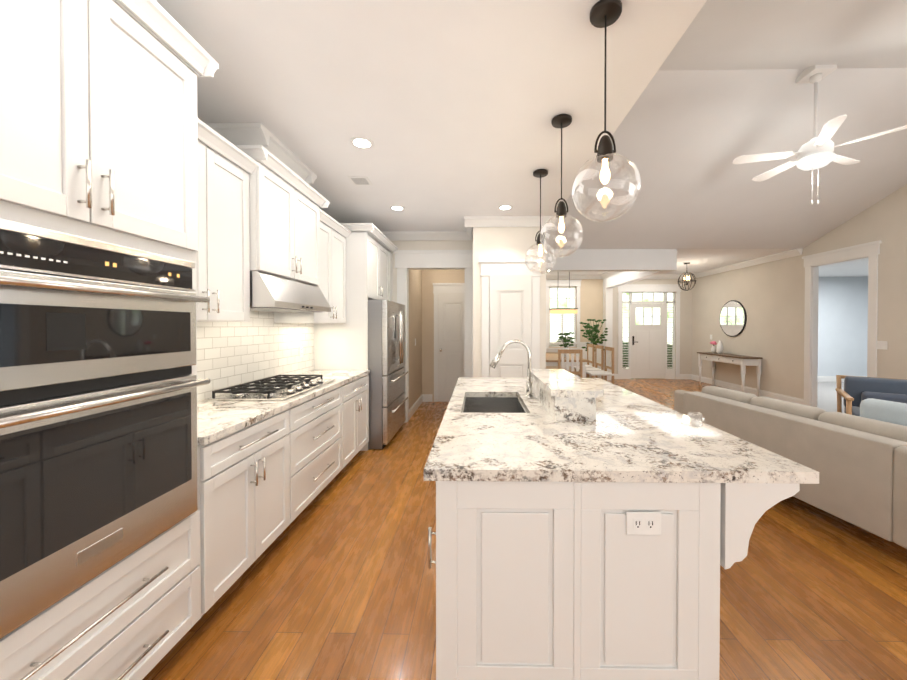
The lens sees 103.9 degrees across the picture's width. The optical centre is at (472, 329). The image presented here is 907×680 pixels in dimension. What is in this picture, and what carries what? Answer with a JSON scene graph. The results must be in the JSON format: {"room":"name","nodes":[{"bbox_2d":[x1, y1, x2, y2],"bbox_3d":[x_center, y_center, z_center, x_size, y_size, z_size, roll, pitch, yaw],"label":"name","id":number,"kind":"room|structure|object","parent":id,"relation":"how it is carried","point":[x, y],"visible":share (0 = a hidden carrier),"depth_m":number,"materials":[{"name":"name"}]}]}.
{"room":"kitchen","nodes":[
{"label":"kitchen","id":0,"kind":"room"},
{"bbox_2d":[409,270,422,408],"bbox_3d":[-1.027,-0.030,6.080,0.120,2.800,1.430,0,1,1],"label":"wall","id":1,"kind":"structure","parent":0,"point":[421,332],"depth_m":6.03,"materials":[{"name":"beige paint"}]},
{"bbox_2d":[409,394,422,419],"bbox_3d":[-0.959,1.300,6.042,0.016,0.140,1.330,0,1,1],"label":"baseboard","id":2,"kind":"structure","parent":1,"relation":"attached to","point":[415,406],"depth_m":5.94,"materials":[{"name":"white wood"}]},
{"bbox_2d":[391,240,472,302],"bbox_3d":[-0.890,-0.022,5.302,1.820,2.800,0.120,0,1,1],"label":"wall","id":3,"kind":"structure","parent":0,"point":[439,245],"depth_m":5.23,"materials":[{"name":"white paint"}]},
{"bbox_2d":[382,231,472,240],"bbox_3d":[-0.892,-1.366,5.176,1.820,0.110,0.105,0,1,1],"label":"crown molding","id":4,"kind":"structure","parent":3,"relation":"attached to","point":[391,235],"depth_m":5.15,"materials":[{"name":"white wood"}]},
{"bbox_2d":[393,250,472,422],"bbox_3d":[-0.550,0.106,5.278,1.220,2.545,0.160,0,1,1],"label":"door frame","id":5,"kind":"structure","parent":3,"relation":"attached to","point":[406,261],"depth_m":5.21,"materials":[{"name":"white wood"}]},
{"bbox_2d":[423,269,464,401],"bbox_3d":[-0.445,-0.037,6.735,0.960,2.800,0.100,0,1,1],"label":"wall","id":6,"kind":"structure","parent":0,"point":[430,276],"depth_m":6.69,"materials":[{"name":"beige paint"}]},
{"bbox_2d":[433,283,464,401],"bbox_3d":[-0.370,0.247,6.624,0.755,2.235,0.121,0,1,1],"label":"hall door","id":7,"kind":"structure","parent":6,"relation":"in","point":[449,334],"depth_m":6.66,"materials":[{"name":"white wood"}]},
{"bbox_2d":[473,227,545,377],"bbox_3d":[0.488,-0.024,5.449,0.930,2.800,1.840,0,1,1],"label":"wall","id":8,"kind":"structure","parent":0,"point":[503,242],"depth_m":4.52,"materials":[{"name":"white paint"}]},
{"bbox_2d":[464,228,472,239],"bbox_3d":[-0.040,-1.362,4.825,0.105,0.110,0.570,0,1,1],"label":"crown molding","id":9,"kind":"structure","parent":8,"relation":"attached to","point":[469,231],"depth_m":5.02,"materials":[{"name":"white wood"}]},
{"bbox_2d":[464,216,555,227],"bbox_3d":[0.469,-1.359,4.463,1.135,0.110,0.105,0,1,1],"label":"crown molding","id":10,"kind":"structure","parent":8,"relation":"attached to","point":[471,222],"depth_m":4.45,"materials":[{"name":"white wood"}]},
{"bbox_2d":[479,259,542,377],"bbox_3d":[0.486,0.249,4.469,0.800,2.275,0.121,0,1,1],"label":"pantry door","id":11,"kind":"structure","parent":8,"relation":"in","point":[514,298],"depth_m":4.50,"materials":[{"name":"white wood"}]},
{"bbox_2d":[143,378,906,679],"bbox_3d":[4.237,1.428,3.319,12.500,0.060,13.200,0,1,1],"label":"floor","id":12,"kind":"structure","parent":0,"point":[336,580],"depth_m":1.88,"materials":[{"name":"brown wood"}]},
{"bbox_2d":[0,0,218,679],"bbox_3d":[-1.524,0.100,1.129,0.690,2.640,1.050,0,1,1],"label":"tall cabinet","id":13,"kind":"object","parent":12,"relation":"on","point":[98,123],"visible":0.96,"depth_m":1.20,"materials":[{"name":"white wood"}]},
{"bbox_2d":[0,218,210,638],"bbox_3d":[-1.495,0.255,1.155,0.706,1.090,0.800,0,1,1],"label":"wall oven","id":14,"kind":"object","parent":13,"relation":"in","point":[99,384],"visible":1,"depth_m":1.11,"materials":[{"name":"silver metal"}]},
{"bbox_2d":[180,407,295,639],"bbox_3d":[-1.536,0.968,1.989,0.638,0.888,0.748,0,1,1],"label":"base cabinet","id":15,"kind":"object","parent":12,"relation":"on","point":[263,484],"depth_m":1.88,"materials":[{"name":"white wood"}]},
{"bbox_2d":[292,383,347,516],"bbox_3d":[-1.522,0.959,2.812,0.638,0.888,1.036,0,1,1],"label":"base cabinet","id":16,"kind":"object","parent":12,"relation":"on","point":[319,423],"depth_m":2.77,"materials":[{"name":"white wood"}]},
{"bbox_2d":[314,223,397,450],"bbox_3d":[-1.460,0.092,4.618,0.698,2.585,1.266,0,1,1],"label":"surround","id":17,"kind":"object","parent":12,"relation":"on","point":[371,248],"visible":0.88,"depth_m":4.06,"materials":[{"name":"white wood"}]},
{"bbox_2d":[348,375,368,462],"bbox_3d":[-1.507,0.951,3.661,0.638,0.888,0.798,0,1,1],"label":"base cabinet","id":18,"kind":"object","parent":12,"relation":"on","point":[358,391],"depth_m":3.66,"materials":[{"name":"white wood"}]},
{"bbox_2d":[197,370,369,444],"bbox_3d":[-1.516,0.493,2.833,0.648,0.040,2.446,0,1,1],"label":"countertop","id":19,"kind":"structure","parent":18,"relation":"on","point":[217,419],"depth_m":2.18,"materials":[{"name":"stone"}]},
{"bbox_2d":[206,375,334,399],"bbox_3d":[-1.520,0.442,2.807,0.525,0.058,0.860,0,1,1],"label":"cooktop","id":20,"kind":"object","parent":19,"relation":"in","point":[279,388],"visible":1,"depth_m":2.62,"materials":[{"name":"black metal"}]},
{"bbox_2d":[368,300,407,448],"bbox_3d":[-1.346,0.518,4.588,0.872,1.735,1.005,0,1,1],"label":"refrigerator","id":21,"kind":"object","parent":12,"relation":"on","point":[386,349],"visible":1,"depth_m":4.09,"materials":[{"name":"silver metal"}]},
{"bbox_2d":[546,353,588,377],"bbox_3d":[1.814,0.972,7.857,1.000,0.760,1.700,0,1,1],"label":"dining table","id":22,"kind":"object","parent":12,"relation":"on","point":[551,359],"visible":0.27,"depth_m":7.07,"materials":[{"name":"brown wood"}]},
{"bbox_2d":[558,332,574,356],"bbox_3d":[2.051,0.323,7.753,0.358,0.539,0.395,0,1,1],"label":"potted plant","id":23,"kind":"object","parent":22,"relation":"on","point":[565,340],"visible":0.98,"depth_m":7.69,"materials":[{"name":"green plant"}]},
{"bbox_2d":[558,349,582,377],"bbox_3d":[1.794,0.864,6.706,0.460,1.000,0.460,0,1,1],"label":"dining chair","id":24,"kind":"object","parent":12,"relation":"on","point":[561,357],"visible":0.48,"depth_m":6.48,"materials":[{"name":"brown wood"}]},
{"bbox_2d":[574,344,594,377],"bbox_3d":[2.625,0.846,8.492,0.460,1.000,0.460,0,1,1],"label":"dining chair","id":25,"kind":"object","parent":12,"relation":"on","point":[591,353],"visible":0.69,"depth_m":8.38,"materials":[{"name":"brown wood"}]},
{"bbox_2d":[578,345,603,379],"bbox_3d":[2.615,0.852,7.892,0.460,1.000,0.460,0,1,1],"label":"dining chair","id":26,"kind":"object","parent":12,"relation":"on","point":[599,355],"visible":0.67,"depth_m":7.82,"materials":[{"name":"brown wood"}]},
{"bbox_2d":[580,319,607,377],"bbox_3d":[3.094,0.534,9.031,0.687,1.612,0.505,0,1,1],"label":"floor plant","id":27,"kind":"object","parent":12,"relation":"on","point":[595,330],"visible":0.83,"depth_m":8.98,"materials":[{"name":"green plant"}]},
{"bbox_2d":[586,346,613,383],"bbox_3d":[2.604,0.858,7.292,0.460,1.000,0.460,0,1,1],"label":"dining chair","id":28,"kind":"object","parent":12,"relation":"on","point":[608,358],"visible":0.75,"depth_m":7.23,"materials":[{"name":"brown wood"}]},
{"bbox_2d":[428,398,799,679],"bbox_3d":[0.500,0.965,2.294,1.298,0.888,2.168,0,1,1],"label":"kitchen island","id":29,"kind":"object","parent":12,"relation":"on","point":[554,581],"visible":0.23,"depth_m":1.24,"materials":[{"name":"white wood"}]},
{"bbox_2d":[424,377,818,483],"bbox_3d":[0.529,0.498,2.335,1.362,0.040,2.215,0,1,1],"label":"island countertop","id":30,"kind":"structure","parent":29,"relation":"on","point":[627,436],"depth_m":1.46,"materials":[{"name":"stone"}]},
{"bbox_2d":[463,397,525,412],"bbox_3d":[0.140,0.613,2.376,0.398,0.190,0.648,0,1,1],"label":"sink","id":31,"kind":"object","parent":30,"relation":"in","point":[492,404],"visible":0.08,"depth_m":2.69,"materials":[{"name":"silver metal"}]},
{"bbox_2d":[490,339,533,398],"bbox_3d":[0.273,0.272,2.457,0.307,0.408,0.096,0,1,1],"label":"faucet","id":32,"kind":"object","parent":30,"relation":"on","point":[494,363],"visible":1,"depth_m":2.46,"materials":[{"name":"silver metal"}]},
{"bbox_2d":[531,369,603,420],"bbox_3d":[0.556,0.393,2.279,0.275,0.169,0.925,0,1,1],"label":"raised bar","id":33,"kind":"object","parent":30,"relation":"on","point":[562,395],"visible":0.91,"depth_m":1.87,"materials":[{"name":"stone"}]},
{"bbox_2d":[686,412,705,439],"bbox_3d":[0.997,0.429,1.584,0.076,0.112,0.076,0,1,1],"label":"glass","id":34,"kind":"object","parent":30,"relation":"on","point":[695,423],"visible":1,"depth_m":1.58,"materials":[{"name":"clear glass"}]},
{"bbox_2d":[626,512,660,534],"bbox_3d":[0.596,0.674,1.231,0.120,0.080,0.008,0,1,1],"label":"outlet","id":35,"kind":"object","parent":29,"relation":"attached to","point":[643,523],"visible":1,"depth_m":1.23,"materials":[{"name":"white plastic"}]},
{"bbox_2d":[697,352,762,396],"bbox_3d":[5.640,0.952,7.866,0.390,0.800,1.510,0,1,1],"label":"console table","id":36,"kind":"object","parent":12,"relation":"on","point":[743,361],"visible":0.98,"depth_m":7.41,"materials":[{"name":"grey wood"}]},
{"bbox_2d":[710,341,716,352],"bbox_3d":[5.648,0.409,8.298,0.143,0.274,0.136,0,1,1],"label":"vase","id":37,"kind":"object","parent":36,"relation":"on","point":[713,348],"visible":1,"depth_m":8.28,"materials":[{"name":"white ceramic"}]},
{"bbox_2d":[717,340,722,353],"bbox_3d":[5.649,0.399,8.086,0.130,0.300,0.130,0,1,1],"label":"vase","id":38,"kind":"object","parent":36,"relation":"on","point":[719,347],"visible":1,"depth_m":8.05,"materials":[{"name":"ceramic"}]},
{"bbox_2d":[674,386,906,548],"bbox_3d":[2.808,1.002,2.979,0.930,0.800,2.003,0,1,-7],"label":"sofa","id":39,"kind":"object","parent":12,"relation":"on","point":[858,464],"visible":0.85,"depth_m":2.40,"materials":[{"name":"fabric"}]},
{"bbox_2d":[835,375,906,415],"bbox_3d":[4.757,0.986,4.046,0.780,0.815,0.804,0,1,39],"label":"armchair","id":40,"kind":"object","parent":12,"relation":"on","point":[856,391],"visible":0.62,"depth_m":4.20,"materials":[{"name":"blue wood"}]},
{"bbox_2d":[860,398,906,425],"bbox_3d":[2.890,0.683,2.373,0.120,0.380,0.440,0,1,-13],"label":"pillow","id":41,"kind":"object","parent":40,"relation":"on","point":[885,411],"visible":0.52,"depth_m":2.43,"materials":[{"name":"white fabric"}]},
{"bbox_2d":[156,0,906,274],"bbox_3d":[1.977,-1.982,3.323,7.820,1.160,13.200,0,1,1],"label":"ceiling","id":42,"kind":"structure","parent":0,"point":[450,109],"depth_m":2.75,"materials":[{"name":"paint"}]},
{"bbox_2d":[348,177,372,184],"bbox_3d":[-1.053,-1.396,3.331,0.180,0.010,0.180,0,1,1],"label":"ceiling vent","id":43,"kind":"object","parent":42,"relation":"in","point":[360,180],"visible":1,"depth_m":3.31,"materials":[{"name":"white metal"}]},
{"bbox_2d":[350,137,373,148],"bbox_3d":[-0.825,-1.392,2.647,0.176,0.005,0.176,0,1,1],"label":"recessed light","id":44,"kind":"object","parent":42,"relation":"in","point":[361,142],"visible":1,"depth_m":2.63,"materials":[{"name":"white plastic"}]},
{"bbox_2d":[390,205,404,210],"bbox_3d":[-0.870,-1.407,4.108,0.176,0.005,0.176,0,1,1],"label":"recessed light","id":45,"kind":"object","parent":42,"relation":"in","point":[398,208],"visible":1,"depth_m":4.11,"materials":[{"name":"white plastic"}]},
{"bbox_2d":[498,205,512,209],"bbox_3d":[0.380,-1.406,4.086,0.176,0.005,0.176,0,1,1],"label":"recessed light","id":46,"kind":"object","parent":42,"relation":"in","point":[505,207],"visible":1,"depth_m":4.08,"materials":[{"name":"white plastic"}]},
{"bbox_2d":[524,169,555,274],"bbox_3d":[0.604,-0.945,3.147,0.280,0.909,0.280,0,1,1],"label":"pendant light","id":47,"kind":"object","parent":42,"relation":"hanging from","point":[539,173],"visible":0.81,"depth_m":3.14,"materials":[{"name":"clear glass"}]},
{"bbox_2d":[540,114,582,256],"bbox_3d":[0.590,-0.937,2.347,0.280,0.909,0.280,0,1,1],"label":"pendant light","id":48,"kind":"object","parent":42,"relation":"hanging from","point":[561,121],"visible":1,"depth_m":2.33,"materials":[{"name":"clear glass"}]},
{"bbox_2d":[550,272,577,313],"bbox_3d":[2.121,-0.909,8.232,0.600,1.084,0.240,0,1,1],"label":"dining chandelier","id":49,"kind":"object","parent":42,"relation":"hanging from","point":[563,311],"visible":0.9,"depth_m":8.14,"materials":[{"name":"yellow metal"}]},
{"bbox_2d":[572,0,640,221],"bbox_3d":[0.577,-0.928,1.537,0.280,0.909,0.280,0,1,1],"label":"pendant light","id":50,"kind":"object","parent":42,"relation":"hanging from","point":[605,14],"visible":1,"depth_m":1.53,"materials":[{"name":"clear glass"}]},
{"bbox_2d":[678,262,695,290],"bbox_3d":[4.652,-1.145,7.687,0.358,0.602,0.358,0,1,1],"label":"lantern chandelier","id":51,"kind":"object","parent":42,"relation":"hanging from","point":[685,282],"visible":1,"depth_m":7.67,"materials":[{"name":"brown metal"}]},
{"bbox_2d":[733,65,906,204],"bbox_3d":[3.206,-1.808,3.368,1.266,1.267,1.240,0,1,1],"label":"ceiling fan","id":52,"kind":"object","parent":42,"relation":"hanging from","point":[814,152],"visible":0.92,"depth_m":3.30,"materials":[{"name":"white plastic"}]},
{"bbox_2d":[546,249,676,379],"bbox_3d":[2.381,-0.049,7.952,2.570,2.800,3.230,0,1,1],"label":"beam","id":53,"kind":"structure","parent":0,"point":[634,265],"depth_m":6.33,"materials":[{"name":"paint"}]},
{"bbox_2d":[546,279,691,378],"bbox_3d":[3.459,-0.066,9.618,5.070,2.800,0.140,0,1,1],"label":"wall","id":54,"kind":"structure","parent":0,"point":[591,298],"depth_m":9.54,"materials":[{"name":"beige paint"}]},
{"bbox_2d":[546,280,581,351],"bbox_3d":[2.439,-0.363,9.587,0.990,1.955,0.152,0,1,1],"label":"dining room window","id":55,"kind":"structure","parent":54,"relation":"in","point":[577,283],"depth_m":9.55,"materials":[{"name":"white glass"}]},
{"bbox_2d":[546,275,599,278],"bbox_3d":[2.212,-1.410,9.504,2.380,0.110,0.105,0,1,1],"label":"crown molding","id":56,"kind":"structure","parent":54,"relation":"attached to","point":[547,276],"depth_m":9.48,"materials":[{"name":"white wood"}]},
{"bbox_2d":[546,342,602,377],"bbox_3d":[2.268,0.835,9.560,2.490,1.000,0.035,0,1,1],"label":"wainscoting","id":57,"kind":"structure","parent":54,"relation":"attached to","point":[582,344],"depth_m":9.54,"materials":[{"name":"white wood"}]},
{"bbox_2d":[600,271,622,278],"bbox_3d":[3.434,-1.395,8.000,0.105,0.110,3.070,0,1,1],"label":"crown molding","id":58,"kind":"structure","parent":54,"relation":"attached to","point":[607,274],"depth_m":8.93,"materials":[{"name":"white wood"}]},
{"bbox_2d":[618,284,681,378],"bbox_3d":[4.744,0.062,9.557,1.700,2.545,0.142,0,1,1],"label":"entry door","id":59,"kind":"structure","parent":54,"relation":"in","point":[647,352],"depth_m":9.56,"materials":[{"name":"white wood"}]},
{"bbox_2d":[646,274,690,278],"bbox_3d":[4.797,-1.409,9.460,1.950,0.110,0.105,0,1,1],"label":"crown molding","id":60,"kind":"structure","parent":54,"relation":"attached to","point":[663,276],"depth_m":9.43,"materials":[{"name":"white wood"}]},
{"bbox_2d":[680,374,690,378],"bbox_3d":[5.718,1.265,9.516,0.310,0.140,0.016,0,1,1],"label":"baseboard","id":61,"kind":"structure","parent":54,"relation":"attached to","point":[682,376],"depth_m":9.51,"materials":[{"name":"white wood"}]},
{"bbox_2d":[692,184,906,398],"bbox_3d":[5.837,-0.572,3.272,0.100,3.940,13.200,0,1,1],"label":"wall","id":62,"kind":"structure","parent":0,"point":[769,297],"depth_m":6.57,"materials":[{"name":"beige paint"}]},
{"bbox_2d":[720,300,746,336],"bbox_3d":[5.852,-0.249,7.976,0.026,0.820,0.820,0,1,1],"label":"round mirror","id":63,"kind":"object","parent":62,"relation":"attached to","point":[733,317],"visible":1,"depth_m":7.92,"materials":[{"name":"black metal"}]},
{"bbox_2d":[691,249,802,278],"bbox_3d":[5.813,-1.393,7.879,0.105,0.110,3.230,0,1,1],"label":"crown molding","id":64,"kind":"structure","parent":62,"relation":"attached to","point":[795,252],"depth_m":7.32,"materials":[{"name":"white wood"}]},
{"bbox_2d":[691,374,803,404],"bbox_3d":[5.857,1.282,7.871,0.016,0.140,3.300,0,1,1],"label":"baseboard","id":65,"kind":"structure","parent":62,"relation":"attached to","point":[763,393],"depth_m":7.48,"materials":[{"name":"white wood"}]},
{"bbox_2d":[802,240,881,406],"bbox_3d":[5.857,0.049,5.648,0.140,2.650,1.200,0,1,1],"label":"door frame","id":66,"kind":"structure","parent":62,"relation":"attached to","point":[870,251],"depth_m":5.95,"materials":[{"name":"white wood"}]},
{"bbox_2d":[877,341,887,349],"bbox_3d":[5.810,0.221,5.030,0.009,0.120,0.140,0,1,1],"label":"light switch","id":67,"kind":"object","parent":62,"relation":"attached to","point":[881,344],"visible":1,"depth_m":5.02,"materials":[{"name":"white plastic"}]},
{"bbox_2d":[818,277,867,375],"bbox_3d":[8.223,-0.012,9.188,4.470,2.700,0.100,0,1,1],"label":"wall","id":68,"kind":"structure","parent":0,"point":[842,324],"depth_m":9.10,"materials":[{"name":"white paint"}]},
{"bbox_2d":[818,376,866,381],"bbox_3d":[8.237,1.269,9.143,4.500,0.140,0.016,0,1,1],"label":"baseboard","id":69,"kind":"structure","parent":68,"relation":"attached to","point":[820,378],"depth_m":9.12,"materials":[{"name":"white wood"}]},
{"bbox_2d":[819,258,867,276],"bbox_3d":[8.238,-1.381,6.223,4.600,0.100,7.200,0,1,1],"label":"ceiling","id":70,"kind":"structure","parent":0,"point":[857,268],"depth_m":7.95,"materials":[{"name":"paint"}]},
{"bbox_3d":[-1.922,0.021,1.094,0.100,2.800,8.570,0,1,1],"label":"wall","id":71,"kind":"structure","parent":0,"visible":0},
{"bbox_2d":[196,118,258,321],"bbox_3d":[-1.631,-0.571,1.975,0.432,1.045,0.744,0,1,1],"label":"upper cabinet","id":72,"kind":"object","parent":71,"relation":"attached to","point":[226,167],"visible":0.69,"depth_m":2.10,"materials":[{"name":"white wood"}]},
{"bbox_2d":[197,311,313,400],"bbox_3d":[-1.838,0.038,2.833,0.008,0.870,2.450,0,1,1],"label":"tile backsplash","id":73,"kind":"structure","parent":71,"relation":"attached to","point":[259,345],"depth_m":2.93,"materials":[{"name":"white tile"}]},
{"bbox_2d":[300,346,302,356],"bbox_3d":[-1.812,0.236,3.760,0.008,0.115,0.070,0,1,1],"label":"outlet","id":74,"kind":"object","parent":73,"relation":"attached to","point":[301,351],"visible":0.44,"depth_m":3.73,"materials":[{"name":"white plastic"}]},
{"bbox_2d":[205,123,329,285],"bbox_3d":[-1.586,-0.896,2.795,0.492,0.998,1.040,0,1,1],"label":"upper cabinet","id":75,"kind":"object","parent":71,"relation":"attached to","point":[287,201],"visible":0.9,"depth_m":2.60,"materials":[{"name":"white wood"}]},
{"bbox_2d":[250,271,330,311],"bbox_3d":[-1.563,-0.273,2.801,0.538,0.244,0.890,0,1,1],"label":"range hood","id":76,"kind":"object","parent":75,"relation":"attached to","point":[271,293],"visible":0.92,"depth_m":2.57,"materials":[{"name":"silver metal"}]},
{"bbox_2d":[274,209,350,323],"bbox_3d":[-1.602,-0.588,3.648,0.432,1.045,0.796,0,1,1],"label":"upper cabinet","id":77,"kind":"object","parent":71,"relation":"attached to","point":[334,233],"visible":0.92,"depth_m":3.62,"materials":[{"name":"white wood"}]},
{"label":"outside","id":78,"kind":"structure","parent":0,"visible":0},
{"bbox_2d":[550,288,672,366],"bbox_3d":[3.781,-0.176,10.577,5.739,3.400,1.170,0,1,1],"label":"garden","id":79,"kind":"object","parent":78,"point":[553,294],"depth_m":11.12,"materials":[{"name":"plant"}]}
]}

